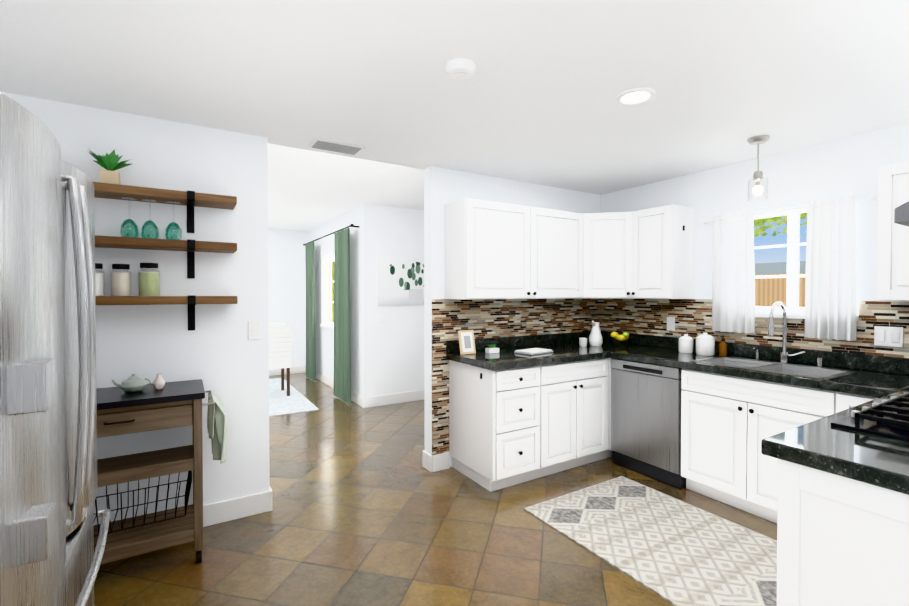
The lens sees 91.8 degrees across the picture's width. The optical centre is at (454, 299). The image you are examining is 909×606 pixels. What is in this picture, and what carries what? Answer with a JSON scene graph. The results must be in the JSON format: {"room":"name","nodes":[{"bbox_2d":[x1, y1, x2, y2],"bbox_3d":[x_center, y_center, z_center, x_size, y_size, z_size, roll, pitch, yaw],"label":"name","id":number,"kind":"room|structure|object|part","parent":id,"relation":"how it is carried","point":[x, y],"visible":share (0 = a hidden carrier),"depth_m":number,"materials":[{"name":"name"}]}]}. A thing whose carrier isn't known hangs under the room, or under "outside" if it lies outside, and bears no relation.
{"room":"kitchen","nodes":[
{"label":"kitchen","id":0,"kind":"room"},
{"bbox_2d":[268,229,307,365],"bbox_3d":[-3.936,0.053,7.152,3.240,2.520,0.120,0,1,-32],"label":"wall","id":1,"kind":"structure","parent":0,"point":[286,277],"depth_m":7.72,"materials":[{"name":"white paint"}]},
{"bbox_2d":[269,365,305,375],"bbox_3d":[-3.887,1.249,7.119,2.970,0.130,0.014,0,1,-32],"label":"baseboard","id":2,"kind":"structure","parent":1,"relation":"attached to","point":[294,369],"depth_m":7.74,"materials":[{"name":"white wood"}]},
{"bbox_2d":[1,92,600,525],"bbox_3d":[-0.610,0.158,3.292,4.870,2.420,0.120,0,1,-32],"label":"wall","id":3,"kind":"structure","parent":0,"point":[221,355],"depth_m":2.66,"materials":[{"name":"white paint"}]},
{"bbox_2d":[93,182,236,330],"bbox_3d":[-1.725,-0.209,2.407,0.950,0.789,0.209,0,1,-32],"label":"shelf unit","id":4,"kind":"object","parent":3,"relation":"attached to","point":[190,200],"visible":0.5,"depth_m":2.42,"materials":[{"name":"brown wood"}]},
{"bbox_2d":[95,263,104,295],"bbox_3d":[-1.895,-0.105,2.312,0.090,0.172,0.090,0,1,-32],"label":"jar","id":5,"kind":"object","parent":4,"relation":"on","point":[99,283],"visible":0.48,"depth_m":2.30,"materials":[{"name":"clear glass"}]},
{"bbox_2d":[87,149,130,184],"bbox_3d":[-1.831,-0.697,2.346,0.193,0.195,0.127,0,1,-32],"label":"potted plant","id":6,"kind":"object","parent":4,"relation":"on","point":[109,163],"visible":0.98,"depth_m":2.32,"materials":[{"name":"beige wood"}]},
{"bbox_2d":[110,264,131,295],"bbox_3d":[-1.797,-0.106,2.373,0.090,0.172,0.090,0,1,-32],"label":"jar","id":7,"kind":"object","parent":4,"relation":"on","point":[121,284],"visible":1,"depth_m":2.34,"materials":[{"name":"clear glass"}]},
{"bbox_2d":[120,197,138,237],"bbox_3d":[-1.764,-0.440,2.388,0.080,0.221,0.079,0,1,-32],"label":"wine glass","id":8,"kind":"object","parent":4,"relation":"on","point":[127,224],"visible":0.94,"depth_m":2.37,"materials":[{"name":"glass"}]},
{"bbox_2d":[138,263,159,295],"bbox_3d":[-1.690,-0.112,2.438,0.100,0.182,0.100,0,1,-32],"label":"jar","id":9,"kind":"object","parent":4,"relation":"on","point":[148,283],"visible":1,"depth_m":2.40,"materials":[{"name":"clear glass"}]},
{"bbox_2d":[141,199,158,238],"bbox_3d":[-1.685,-0.441,2.436,0.080,0.221,0.079,0,1,-32],"label":"wine glass","id":10,"kind":"object","parent":4,"relation":"on","point":[150,224],"visible":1,"depth_m":2.42,"materials":[{"name":"glass"}]},
{"bbox_2d":[165,201,181,239],"bbox_3d":[-1.591,-0.442,2.494,0.080,0.221,0.079,0,1,-32],"label":"wine glass","id":11,"kind":"object","parent":4,"relation":"on","point":[174,227],"visible":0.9,"depth_m":2.47,"materials":[{"name":"glass"}]},
{"bbox_2d":[203,488,271,526],"bbox_3d":[-1.869,1.315,2.457,1.594,0.130,0.014,0,1,-32],"label":"baseboard","id":12,"kind":"structure","parent":3,"relation":"attached to","point":[233,509],"depth_m":2.76,"materials":[{"name":"white wood"}]},
{"bbox_2d":[248,321,260,339],"bbox_3d":[-1.275,0.195,2.807,0.075,0.120,0.010,0,1,-32],"label":"light switch","id":13,"kind":"object","parent":3,"relation":"attached to","point":[254,330],"visible":1,"depth_m":2.80,"materials":[{"name":"white plastic"}]},
{"bbox_2d":[422,450,449,468],"bbox_3d":[0.591,1.291,4.110,1.984,0.130,0.037,0,1,-32],"label":"baseboard","id":14,"kind":"structure","parent":3,"relation":"attached to","point":[428,461],"depth_m":3.53,"materials":[{"name":"white wood"}]},
{"bbox_2d":[444,198,583,300],"bbox_3d":[0.567,-0.388,3.724,1.297,0.760,0.358,0,1,-32],"label":"upper cabinet","id":15,"kind":"object","parent":3,"relation":"attached to","point":[495,251],"depth_m":3.51,"materials":[{"name":"white wood"}]},
{"bbox_2d":[444,329,590,352],"bbox_3d":[0.709,0.373,4.020,1.818,0.100,0.020,0,1,-32],"label":"backsplash","id":16,"kind":"structure","parent":3,"relation":"attached to","point":[533,338],"depth_m":3.94,"materials":[{"name":"black stone"}]},
{"bbox_2d":[584,211,635,300],"bbox_3d":[1.387,-0.393,4.051,0.658,0.760,0.658,0,1,-32],"label":"upper cabinet","id":17,"kind":"object","parent":3,"relation":"attached to","point":[609,237],"depth_m":3.87,"materials":[{"name":"white wood"}]},
{"bbox_2d":[308,206,360,395],"bbox_3d":[-1.853,0.059,6.740,0.120,2.520,2.760,0,1,-32],"label":"wall","id":18,"kind":"structure","parent":0,"point":[323,248],"depth_m":6.59,"materials":[{"name":"white paint"}]},
{"bbox_2d":[319,324,333,329],"bbox_3d":[-1.843,0.419,6.576,0.040,0.035,1.180,0,1,-32],"label":"window sill","id":19,"kind":"structure","parent":18,"relation":"attached to","point":[326,326],"depth_m":6.72,"materials":[{"name":"white"}]},
{"bbox_2d":[324,258,333,325],"bbox_3d":[-1.774,-0.119,6.610,0.060,1.034,1.094,0,1,-32],"label":"dining room window","id":20,"kind":"structure","parent":18,"relation":"in","point":[326,282],"depth_m":7.03,"materials":[{"name":"white plastic"}]},
{"bbox_2d":[303,224,358,404],"bbox_3d":[-1.885,0.175,6.523,0.161,2.255,2.564,0,1,-32],"label":"curtain","id":21,"kind":"object","parent":18,"relation":"attached to","point":[342,343],"visible":1,"depth_m":5.89,"materials":[{"name":"green fabric"}]},
{"bbox_3d":[-1.876,-0.933,6.513,0.141,0.040,2.564,0,1,-32],"label":"rod","id":22,"kind":"part","parent":21,"relation":"part of","materials":[{"name":"grey metal"}]},
{"bbox_2d":[316,370,364,407],"bbox_3d":[-1.864,1.256,6.647,0.014,0.130,2.851,0,1,-32],"label":"baseboard","id":23,"kind":"structure","parent":18,"relation":"attached to","point":[356,398],"depth_m":6.51,"materials":[{"name":"white"}]},
{"bbox_2d":[268,144,423,231],"bbox_3d":[-1.906,-1.234,5.499,5.050,0.100,5.030,0,1,-32],"label":"ceiling","id":24,"kind":"structure","parent":0,"point":[308,190],"depth_m":4.55,"materials":[{"name":"white paint"}]},
{"bbox_2d":[360,204,423,396],"bbox_3d":[-0.397,0.071,5.926,1.750,2.520,0.152,0,1,-32],"label":"wall","id":25,"kind":"structure","parent":0,"point":[392,355],"depth_m":5.62,"materials":[{"name":"white paint"}]},
{"bbox_2d":[365,390,423,407],"bbox_3d":[-0.358,1.266,5.907,1.720,0.130,0.014,0,1,-32],"label":"baseboard","id":26,"kind":"structure","parent":25,"relation":"attached to","point":[388,399],"depth_m":5.64,"materials":[{"name":"white wood"}]},
{"bbox_3d":[-0.599,-0.247,5.725,0.860,0.620,0.030,0,1,-32],"label":"canvas art","id":27,"kind":"part","parent":25,"relation":"part of"},
{"bbox_2d":[94,373,776,605],"bbox_3d":[-0.645,1.395,3.482,5.050,0.060,9.850,0,1,-32],"label":"floor","id":28,"kind":"structure","parent":0,"point":[368,509],"depth_m":2.53,"materials":[{"name":"tile"}]},
{"bbox_2d":[0,92,110,605],"bbox_3d":[-1.308,0.513,0.950,0.846,1.775,0.910,0,1,-32],"label":"fridge","id":29,"kind":"object","parent":28,"relation":"on","point":[49,556],"visible":1,"depth_m":0.88,"materials":[{"name":"grey metal"}]},
{"bbox_2d":[93,379,226,564],"bbox_3d":[-1.666,0.932,2.314,0.821,0.900,0.448,0,1,-32],"label":"cart","id":30,"kind":"object","parent":28,"relation":"on","point":[168,405],"visible":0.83,"depth_m":2.27,"materials":[{"name":"brown wood"}]},
{"bbox_2d":[112,374,150,392],"bbox_3d":[-1.690,0.434,2.305,0.168,0.094,0.112,0,1,-32],"label":"teapot","id":31,"kind":"object","parent":30,"relation":"on","point":[133,383],"visible":1,"depth_m":2.28,"materials":[{"name":"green ceramic"}]},
{"bbox_2d":[93,470,191,536],"bbox_3d":[-1.721,1.035,2.277,0.622,0.199,0.335,0,1,-32],"label":"basket","id":32,"kind":"object","parent":30,"relation":"on","point":[189,479],"depth_m":2.28,"materials":[{"name":"black metal"}]},
{"bbox_2d":[153,373,164,389],"bbox_3d":[-1.594,0.439,2.375,0.056,0.082,0.056,0,1,-32],"label":"bud vase","id":33,"kind":"object","parent":30,"relation":"on","point":[159,382],"visible":1,"depth_m":2.36,"materials":[{"name":"beige ceramic"}]},
{"bbox_2d":[207,392,226,463],"bbox_3d":[-1.349,0.715,2.496,0.088,0.349,0.263,0,1,-32],"label":"towel","id":34,"kind":"object","parent":30,"relation":"hanging from","point":[216,416],"depth_m":2.41,"materials":[{"name":"green fabric"}]},
{"bbox_2d":[269,378,318,416],"bbox_3d":[-3.138,1.327,5.823,2.050,0.010,2.350,0,1,-32],"label":"dining rug","id":35,"kind":"object","parent":28,"relation":"on","point":[281,402],"visible":0.14,"depth_m":5.73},
{"bbox_2d":[269,323,291,395],"bbox_3d":[-2.534,0.813,6.073,0.470,1.010,0.584,0,1,-32],"label":"dining chair","id":36,"kind":"object","parent":35,"relation":"on","point":[280,345],"visible":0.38,"depth_m":5.92,"materials":[{"name":"white"}]},
{"bbox_2d":[448,361,551,491],"bbox_3d":[0.327,0.923,3.438,0.490,0.885,0.626,0,1,-32],"label":"base cabinet","id":37,"kind":"object","parent":28,"relation":"on","point":[500,424],"depth_m":3.22,"materials":[{"name":"white wood"}]},
{"bbox_2d":[444,341,651,372],"bbox_3d":[0.881,0.451,3.760,1.838,0.050,0.646,0,1,-32],"label":"countertop","id":38,"kind":"structure","parent":37,"relation":"on","point":[506,358],"depth_m":3.44,"materials":[{"name":"black stone"}]},
{"bbox_2d":[458,330,475,354],"bbox_3d":[0.093,0.335,3.496,0.140,0.188,0.072,0,1,-32],"label":"framed picture","id":39,"kind":"object","parent":38,"relation":"on","point":[466,342],"visible":1,"depth_m":3.48,"materials":[{"name":"beige wood"}]},
{"bbox_2d":[485,344,498,353],"bbox_3d":[0.305,0.391,3.552,0.100,0.075,0.060,0,1,-32],"label":"pot","id":40,"kind":"object","parent":38,"relation":"on","point":[493,349],"visible":0.98,"depth_m":3.53,"materials":[{"name":"white ceramic"}]},
{"bbox_2d":[514,348,553,354],"bbox_3d":[0.645,0.417,3.573,0.280,0.022,0.180,-1,1,-40],"label":"tray","id":41,"kind":"object","parent":38,"relation":"on","point":[533,351],"visible":1,"depth_m":3.53,"materials":[{"name":"white ceramic"}]},
{"bbox_2d":[579,338,586,346],"bbox_3d":[1.169,0.385,4.000,0.072,0.075,0.071,0,1,-32],"label":"cup","id":42,"kind":"object","parent":38,"relation":"on","point":[582,342],"visible":1,"depth_m":3.97,"materials":[{"name":"white ceramic"}]},
{"bbox_2d":[589,321,602,345],"bbox_3d":[1.298,0.304,4.042,0.159,0.235,0.124,0,1,-32],"label":"pitcher","id":43,"kind":"object","parent":38,"relation":"on","point":[595,337],"visible":1,"depth_m":4.00,"materials":[{"name":"white ceramic"}]},
{"bbox_2d":[610,336,631,345],"bbox_3d":[1.529,0.379,4.044,0.210,0.085,0.210,0,1,-32],"label":"fruit bowl","id":44,"kind":"object","parent":38,"relation":"on","point":[625,344],"visible":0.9,"depth_m":4.01,"materials":[{"name":"black metal"}]},
{"bbox_2d":[611,332,628,340],"bbox_3d":[1.526,0.334,4.041,0.150,0.086,0.140,0,1,-32],"label":"citrus fruit","id":45,"kind":"object","parent":44,"relation":"in","point":[624,335],"visible":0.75,"depth_m":4.00,"materials":[{"name":"yellow food"}]},
{"bbox_2d":[552,361,603,473],"bbox_3d":[0.808,0.919,3.733,0.762,0.885,0.626,0,1,-32],"label":"base cabinet","id":46,"kind":"object","parent":28,"relation":"on","point":[577,386],"depth_m":3.48,"materials":[{"name":"white wood"}]},
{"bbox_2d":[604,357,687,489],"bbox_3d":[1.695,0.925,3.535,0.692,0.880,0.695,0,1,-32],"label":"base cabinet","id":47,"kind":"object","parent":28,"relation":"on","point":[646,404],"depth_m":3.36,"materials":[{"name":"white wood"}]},
{"bbox_2d":[611,358,685,489],"bbox_3d":[1.712,0.924,3.566,0.632,0.880,0.592,0,1,-32],"label":"dishwasher","id":48,"kind":"object","parent":47,"relation":"in","point":[646,396],"depth_m":3.36,"materials":[{"name":"grey metal"}]},
{"bbox_2d":[524,476,776,605],"bbox_3d":[1.270,1.375,2.492,0.980,0.008,1.520,0,1,-32],"label":"kitchen rug","id":49,"kind":"object","parent":28,"relation":"on","point":[674,551],"visible":0.73,"depth_m":2.49,"materials":[{"name":"white fabric"}]},
{"bbox_2d":[676,353,855,511],"bbox_3d":[2.121,0.904,2.912,0.618,0.938,0.938,0,1,-32],"label":"base cabinet","id":50,"kind":"object","parent":28,"relation":"on","point":[727,416],"depth_m":2.88,"materials":[{"name":"white wood"}]},
{"bbox_2d":[612,345,879,396],"bbox_3d":[2.006,0.461,3.066,0.646,0.050,1.712,0,1,-32],"label":"countertop","id":51,"kind":"structure","parent":50,"relation":"on","point":[658,356],"depth_m":2.80,"materials":[{"name":"black stone"}]},
{"bbox_2d":[678,334,693,352],"bbox_3d":[1.883,0.352,3.581,0.110,0.152,0.110,0,1,-32],"label":"canister","id":52,"kind":"object","parent":51,"relation":"on","point":[685,343],"visible":1,"depth_m":3.54,"materials":[{"name":"white ceramic"}]},
{"bbox_2d":[696,332,714,355],"bbox_3d":[1.958,0.342,3.439,0.130,0.177,0.130,0,1,-32],"label":"canister","id":53,"kind":"object","parent":51,"relation":"on","point":[705,344],"visible":1,"depth_m":3.39,"materials":[{"name":"white ceramic"}]},
{"bbox_2d":[719,336,726,355],"bbox_3d":[2.083,0.355,3.416,0.058,0.152,0.056,0,1,-32],"label":"soap bottle","id":54,"kind":"object","parent":51,"relation":"on","point":[722,348],"visible":1,"depth_m":3.40,"materials":[{"name":"brown"}]},
{"bbox_2d":[748,445,908,605],"bbox_3d":[2.048,0.948,1.715,1.995,0.885,0.687,0,1,-32],"label":"base cabinet","id":55,"kind":"object","parent":28,"relation":"on","point":[840,542],"depth_m":1.32,"materials":[{"name":"white wood"}]},
{"bbox_2d":[760,413,908,496],"bbox_3d":[2.043,0.481,1.694,2.018,0.050,0.667,0,1,-32],"label":"countertop","id":56,"kind":"structure","parent":55,"relation":"on","point":[850,454],"depth_m":1.35,"materials":[{"name":"black stone"}]},
{"bbox_2d":[828,385,908,440],"bbox_3d":[1.826,0.429,1.570,0.760,0.057,0.530,0,1,-32],"label":"cooktop","id":57,"kind":"object","parent":56,"relation":"in","point":[885,413],"depth_m":1.63,"materials":[{"name":"black metal"}]},
{"bbox_2d":[816,365,908,416],"bbox_3d":[2.395,0.911,2.465,0.618,0.938,0.350,0,1,-32],"label":"base cabinet","id":58,"kind":"object","parent":28,"relation":"on","point":[882,378],"depth_m":2.46,"materials":[{"name":"white"}]},
{"bbox_2d":[0,0,908,194],"bbox_3d":[0.670,-1.124,1.302,5.050,0.200,4.820,0,1,-32],"label":"ceiling","id":59,"kind":"structure","parent":0,"point":[532,99],"depth_m":2.02,"materials":[{"name":"white paint"}]},
{"bbox_2d":[308,138,364,154],"bbox_3d":[-0.805,-1.041,3.009,0.340,0.014,0.180,0,1,-32],"label":"ceiling vent","id":60,"kind":"object","parent":59,"relation":"in","point":[316,143],"visible":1,"depth_m":2.99,"materials":[{"name":"white metal"}]},
{"bbox_2d":[445,58,475,79],"bbox_3d":[0.028,-1.012,1.948,0.136,0.042,0.136,0,1,-32],"label":"smoke detector","id":61,"kind":"object","parent":59,"relation":"attached to","point":[460,69],"visible":1,"depth_m":1.91,"materials":[{"name":"white plastic"}]},
{"bbox_2d":[615,88,655,105],"bbox_3d":[0.920,-1.032,2.243,0.190,0.010,0.190,0,1,-32],"label":"recessed light","id":62,"kind":"object","parent":59,"relation":"in","point":[634,96],"visible":0.98,"depth_m":2.24,"materials":[{"name":"white plastic"}]},
{"bbox_2d":[747,135,769,201],"bbox_3d":[1.967,-0.846,2.853,0.120,0.400,0.120,0,1,-32],"label":"pendant light","id":63,"kind":"object","parent":59,"relation":"hanging from","point":[758,176],"visible":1,"depth_m":2.84,"materials":[{"name":"glass"}]},
{"bbox_2d":[601,122,908,315],"bbox_3d":[2.183,0.105,3.509,0.120,2.520,6.970,0,1,-32],"label":"wall","id":64,"kind":"structure","parent":0,"point":[844,167],"depth_m":3.09,"materials":[{"name":"white paint"}]},
{"bbox_2d":[636,204,695,300],"bbox_3d":[1.739,-0.389,3.765,0.358,0.760,0.410,0,1,-32],"label":"upper cabinet","id":65,"kind":"object","parent":64,"relation":"attached to","point":[664,234],"depth_m":3.62,"materials":[{"name":"white wood"}]},
{"bbox_2d":[601,329,908,372],"bbox_3d":[2.104,0.380,3.504,0.020,0.100,2.358,0,1,-32],"label":"backsplash","id":66,"kind":"structure","parent":64,"relation":"attached to","point":[825,356],"depth_m":3.04,"materials":[{"name":"black stone"}]},
{"bbox_2d":[753,205,807,313],"bbox_3d":[2.410,-0.280,3.133,0.060,0.754,0.694,0,1,-32],"label":"kitchen window","id":67,"kind":"structure","parent":64,"relation":"in","point":[792,245],"depth_m":3.12,"materials":[{"name":"white plastic"}]},
{"bbox_2d":[702,195,876,340],"bbox_3d":[2.277,-0.205,3.123,0.117,0.910,1.030,0,1,-32],"label":"curtain","id":68,"kind":"object","parent":64,"relation":"attached to","point":[831,287],"visible":1,"depth_m":2.92,"materials":[{"name":"white fabric"}]},
{"bbox_3d":[2.293,-0.625,3.126,0.081,0.020,1.030,0,1,-32],"label":"rod","id":69,"kind":"part","parent":68,"relation":"part of","materials":[{"name":"white plastic"}]},
{"bbox_2d":[755,313,858,320],"bbox_3d":[2.347,0.116,3.099,0.030,0.030,0.760,0,1,-32],"label":"window sill","id":70,"kind":"structure","parent":64,"relation":"attached to","point":[790,316],"depth_m":3.11,"materials":[{"name":"white wood"}]},
{"bbox_2d":[872,165,908,304],"bbox_3d":[2.643,-0.369,2.330,0.318,0.760,0.530,0,1,-32],"label":"upper cabinet","id":71,"kind":"object","parent":64,"relation":"attached to","point":[892,247],"depth_m":2.43,"materials":[{"name":"white wood"}]},
{"bbox_2d":[884,161,908,232],"bbox_3d":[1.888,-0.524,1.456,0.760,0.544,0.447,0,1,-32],"label":"upper cabinet","id":72,"kind":"object","parent":0,"relation":"attached to","point":[898,173],"depth_m":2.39,"materials":[{"name":"white wood"}]},
{"bbox_2d":[894,201,908,226],"bbox_3d":[1.889,-0.339,1.458,0.756,0.174,0.447,0,1,-32],"label":"hood","id":73,"kind":"object","parent":72,"relation":"attached to","point":[901,213],"depth_m":1.44,"materials":[{"name":"silver metal"}]},
{"bbox_2d":[908,237,908,308],"bbox_3d":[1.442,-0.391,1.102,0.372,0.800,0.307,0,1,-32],"label":"upper cabinet","id":74,"kind":"object","parent":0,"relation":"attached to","point":[908,237],"depth_m":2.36,"materials":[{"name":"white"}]},
{"label":"outside","id":75,"kind":"structure","parent":0,"visible":0},
{"bbox_2d":[330,261,333,321],"bbox_3d":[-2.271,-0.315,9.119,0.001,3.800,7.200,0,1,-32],"label":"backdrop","id":76,"kind":"structure","parent":75,"point":[332,291],"depth_m":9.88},
{"bbox_2d":[754,212,807,306],"bbox_3d":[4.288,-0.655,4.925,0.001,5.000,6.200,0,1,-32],"label":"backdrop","id":77,"kind":"structure","parent":75,"point":[769,292],"depth_m":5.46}
]}

